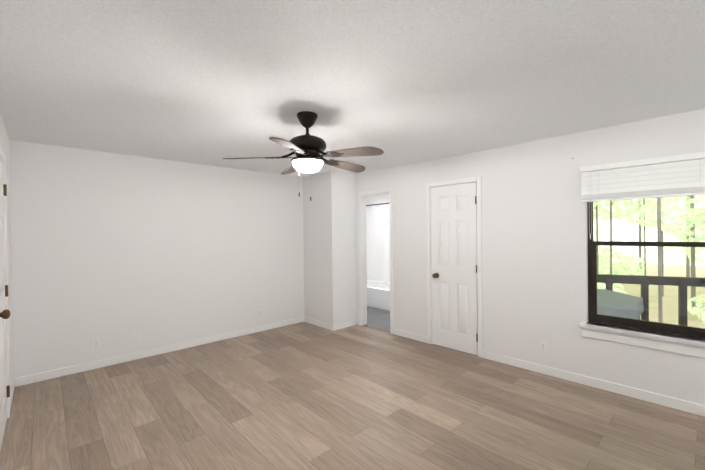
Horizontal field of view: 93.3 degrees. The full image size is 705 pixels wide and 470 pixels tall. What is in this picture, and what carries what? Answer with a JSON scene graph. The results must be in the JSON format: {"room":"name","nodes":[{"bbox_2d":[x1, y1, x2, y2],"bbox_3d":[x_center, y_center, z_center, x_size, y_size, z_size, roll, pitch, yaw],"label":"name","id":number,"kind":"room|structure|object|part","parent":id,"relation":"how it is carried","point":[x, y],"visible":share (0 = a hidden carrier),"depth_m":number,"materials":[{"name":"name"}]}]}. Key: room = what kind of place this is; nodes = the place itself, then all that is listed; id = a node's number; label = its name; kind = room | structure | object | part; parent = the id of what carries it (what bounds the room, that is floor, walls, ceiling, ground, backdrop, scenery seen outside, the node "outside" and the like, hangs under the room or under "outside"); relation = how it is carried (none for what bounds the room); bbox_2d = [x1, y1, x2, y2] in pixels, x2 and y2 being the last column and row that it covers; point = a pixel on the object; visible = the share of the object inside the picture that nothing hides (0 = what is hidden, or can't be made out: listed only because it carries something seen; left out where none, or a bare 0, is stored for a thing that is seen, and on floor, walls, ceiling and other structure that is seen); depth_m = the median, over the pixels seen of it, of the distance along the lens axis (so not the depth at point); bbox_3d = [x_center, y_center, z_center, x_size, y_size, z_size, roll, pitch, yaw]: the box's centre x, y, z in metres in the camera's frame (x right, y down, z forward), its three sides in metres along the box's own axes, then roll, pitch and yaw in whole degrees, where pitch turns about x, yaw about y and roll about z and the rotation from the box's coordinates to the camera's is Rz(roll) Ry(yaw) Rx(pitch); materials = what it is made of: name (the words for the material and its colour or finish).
{"room":"empty bedroom","nodes":[
{"label":"empty bedroom","id":0,"kind":"room"},
{"bbox_2d":[0,115,12,389],"bbox_3d":[-0.739,0.263,0.376,0.120,2.380,7.840,-1,0,-43],"label":"wall","id":1,"kind":"structure","parent":0,"point":[4,141],"depth_m":3.00,"materials":[{"name":"white paint"}]},
{"bbox_2d":[0,146,9,418],"bbox_3d":[-2.483,0.417,2.266,0.136,2.092,1.039,-1,0,-43],"label":"door frame","id":2,"kind":"structure","parent":1,"relation":"attached to","point":[2,156],"depth_m":2.65,"materials":[{"name":"white paint"}]},
{"bbox_2d":[0,159,10,450],"bbox_3d":[-2.431,0.445,2.318,0.108,2.018,0.914,-1,0,-43],"label":"door","id":3,"kind":"structure","parent":1,"relation":"in","point":[4,388],"depth_m":2.49,"materials":[{"name":"white paint"}]},
{"bbox_2d":[10,378,17,409],"bbox_3d":[-3.015,1.422,2.941,0.013,0.085,0.680,-1,0,-43],"label":"baseboard","id":4,"kind":"structure","parent":1,"relation":"attached to","point":[15,380],"depth_m":3.05,"materials":[{"name":"white paint"}]},
{"bbox_2d":[9,140,303,377],"bbox_3d":[-1.951,0.256,4.520,3.988,2.380,0.120,-1,0,-43],"label":"wall","id":5,"kind":"structure","parent":0,"point":[112,251],"depth_m":3.91,"materials":[{"name":"white paint"}]},
{"bbox_2d":[92,338,99,349],"bbox_3d":[-2.800,1.189,3.638,0.070,0.114,0.008,-1,0,-43],"label":"electrical outlet","id":6,"kind":"object","parent":5,"relation":"attached to","point":[96,343],"visible":1,"depth_m":3.63,"materials":[{"name":"white plastic"}]},
{"bbox_2d":[134,329,140,339],"bbox_3d":[-2.520,1.165,3.897,0.070,0.114,0.010,-1,0,-43],"label":"electrical outlet","id":7,"kind":"object","parent":5,"relation":"attached to","point":[137,333],"visible":1,"depth_m":3.90,"materials":[{"name":"white plastic"}]},
{"bbox_2d":[18,317,301,385],"bbox_3d":[-2.028,1.405,4.348,3.377,0.085,0.017,-1,0,-43],"label":"baseboard","id":8,"kind":"structure","parent":5,"relation":"attached to","point":[42,376],"depth_m":3.92,"materials":[{"name":"white paint"}]},
{"bbox_2d":[0,306,704,469],"bbox_3d":[0.965,1.483,2.807,5.900,0.122,9.090,-1,0,-43],"label":"floor","id":9,"kind":"structure","parent":0,"point":[303,396],"depth_m":2.65,"materials":[{"name":"brown wood"}]},
{"bbox_2d":[303,171,356,324],"bbox_3d":[-0.376,0.235,5.393,0.491,2.380,0.745,-1,0,-43],"label":"wall bump-out","id":10,"kind":"object","parent":9,"relation":"on","point":[329,243],"visible":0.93,"depth_m":5.15,"materials":[{"name":"white paint"}]},
{"bbox_2d":[302,316,333,330],"bbox_3d":[-0.533,1.385,5.213,0.017,0.085,0.731,-1,0,-43],"label":"baseboard","id":11,"kind":"structure","parent":10,"relation":"attached to","point":[304,319],"depth_m":5.20,"materials":[{"name":"white paint"}]},
{"bbox_2d":[334,319,356,330],"bbox_3d":[-0.105,1.381,5.121,0.465,0.085,0.013,-1,0,-43],"label":"baseboard","id":12,"kind":"structure","parent":10,"relation":"attached to","point":[353,322],"depth_m":5.11,"materials":[{"name":"white paint"}]},
{"bbox_2d":[367,280,389,310],"bbox_3d":[0.374,1.217,7.033,0.754,0.385,1.844,-1,0,-43],"label":"bathtub","id":13,"kind":"object","parent":9,"relation":"on","point":[378,294],"visible":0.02,"depth_m":6.42,"materials":[{"name":"white ceramic"}]},
{"bbox_2d":[366,194,389,282],"bbox_3d":[0.421,0.222,6.389,1.792,2.380,3.110,-1,0,-43],"label":"shower surround","id":14,"kind":"object","parent":13,"relation":"on","point":[377,245],"depth_m":7.37,"materials":[{"name":"white paint"}]},
{"bbox_2d":[366,203,388,206],"bbox_3d":[0.414,-0.574,6.466,0.052,0.053,2.746,-1,0,-43],"label":"curtain rod","id":15,"kind":"object","parent":14,"relation":"attached to","point":[377,204],"visible":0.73,"depth_m":6.38,"materials":[{"name":"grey metal"}]},
{"bbox_2d":[0,0,704,176],"bbox_3d":[0.939,-1.016,2.795,5.900,0.120,9.090,-1,0,-43],"label":"ceiling","id":16,"kind":"structure","parent":0,"point":[216,82],"depth_m":1.94,"materials":[{"name":"paint"}]},
{"bbox_2d":[223,111,383,200],"bbox_3d":[-0.321,-0.599,2.649,1.170,0.687,1.211,-1,0,-43],"label":"fan","id":17,"kind":"object","parent":16,"relation":"hanging from","point":[307,145],"depth_m":2.52,"materials":[{"name":"brown wood"}]},
{"bbox_3d":[-0.351,-0.536,2.611,0.242,0.086,0.242,-1,0,-43],"label":"main fan shade","id":18,"kind":"part","parent":17,"relation":"part of","materials":[{"name":"white glass"}]},
{"bbox_2d":[355,109,704,404],"bbox_3d":[1.832,0.221,3.568,0.376,2.380,9.170,-1,0,-43],"label":"wall","id":19,"kind":"structure","parent":0,"point":[534,254],"depth_m":3.39,"materials":[{"name":"white paint"}]},
{"bbox_2d":[357,188,393,333],"bbox_3d":[0.381,0.373,5.047,0.171,2.092,0.703,-1,0,-43],"label":"door frame","id":20,"kind":"structure","parent":19,"relation":"attached to","point":[362,262],"depth_m":5.21,"materials":[{"name":"white paint"}]},
{"bbox_2d":[394,328,427,342],"bbox_3d":[0.787,1.375,4.554,0.029,0.085,0.566,-1,0,-43],"label":"baseboard","id":21,"kind":"structure","parent":19,"relation":"attached to","point":[398,332],"depth_m":4.53,"materials":[{"name":"white paint"}]},
{"bbox_2d":[426,176,482,357],"bbox_3d":[1.275,0.368,4.124,0.155,2.092,0.734,-1,0,-43],"label":"door frame","id":22,"kind":"structure","parent":19,"relation":"attached to","point":[477,179],"depth_m":3.96,"materials":[{"name":"white paint"}]},
{"bbox_2d":[431,182,477,355],"bbox_3d":[1.224,0.398,4.075,0.123,2.018,0.610,-1,0,-43],"label":"closet door","id":23,"kind":"structure","parent":19,"relation":"in","point":[454,267],"depth_m":4.07,"materials":[{"name":"white paint"}]},
{"bbox_2d":[539,340,546,352],"bbox_3d":[1.938,1.134,3.383,0.009,0.114,0.070,-1,0,-43],"label":"electrical outlet","id":24,"kind":"object","parent":19,"relation":"attached to","point":[542,346],"visible":1,"depth_m":3.38,"materials":[{"name":"white plastic"}]},
{"bbox_2d":[483,351,704,416],"bbox_3d":[3.256,1.361,2.043,0.153,0.085,5.006,-1,0,-43],"label":"baseboard","id":25,"kind":"structure","parent":19,"relation":"attached to","point":[676,403],"depth_m":3.02,"materials":[{"name":"white paint"}]},
{"bbox_2d":[579,322,704,357],"bbox_3d":[2.732,0.886,2.597,0.163,0.130,1.600,-1,0,-43],"label":"window sill","id":26,"kind":"structure","parent":19,"relation":"attached to","point":[681,344],"depth_m":2.81,"materials":[{"name":"white paint"}]},
{"bbox_2d":[587,158,704,338],"bbox_3d":[2.777,0.093,2.647,0.093,1.455,1.500,-1,0,-43],"label":"window","id":27,"kind":"structure","parent":19,"relation":"in","point":[665,327],"depth_m":2.92,"materials":[{"name":"brown metal"}]},
{"bbox_2d":[572,152,704,238],"bbox_3d":[2.653,-0.353,2.587,0.113,0.780,1.626,-1,0,-43],"label":"window blind","id":28,"kind":"object","parent":27,"relation":"attached to","point":[674,177],"visible":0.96,"depth_m":2.78,"materials":[{"name":"white"}]},
{"label":"outside","id":29,"kind":"structure","parent":0,"visible":0},
{"bbox_2d":[593,195,704,265],"bbox_3d":[17.043,-7.426,19.400,0.001,18.800,32.000,-1,0,-43],"label":"sky","id":30,"kind":"structure","parent":29,"point":[633,228],"depth_m":19.69,"materials":[{"name":"white"}]},
{"bbox_2d":[604,262,704,327],"bbox_3d":[10.709,1.920,13.467,25.562,0.300,24.000,-1,0,-43],"label":"ground","id":31,"kind":"structure","parent":29,"point":[674,289],"depth_m":10.27,"materials":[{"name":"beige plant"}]},
{"bbox_2d":[593,195,704,323],"bbox_3d":[9.411,-3.287,11.486,14.096,10.946,13.420,-1,0,-43],"label":"trees","id":32,"kind":"object","parent":31,"relation":"on","point":[696,222],"depth_m":8.19,"materials":[{"name":"green plant"}]},
{"bbox_2d":[597,274,704,325],"bbox_3d":[4.939,1.269,3.490,3.539,1.260,7.238,-1,0,-43],"label":"deck","id":33,"kind":"object","parent":31,"relation":"on","point":[645,284],"depth_m":5.09,"materials":[{"name":"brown wood"}]},
{"bbox_2d":[597,289,643,319],"bbox_3d":[3.008,1.204,4.673,1.572,0.773,1.572,-1,0,-43],"label":"spa","id":34,"kind":"object","parent":33,"relation":"on","point":[636,306],"depth_m":4.01,"materials":[{"name":"grey"}]}
]}

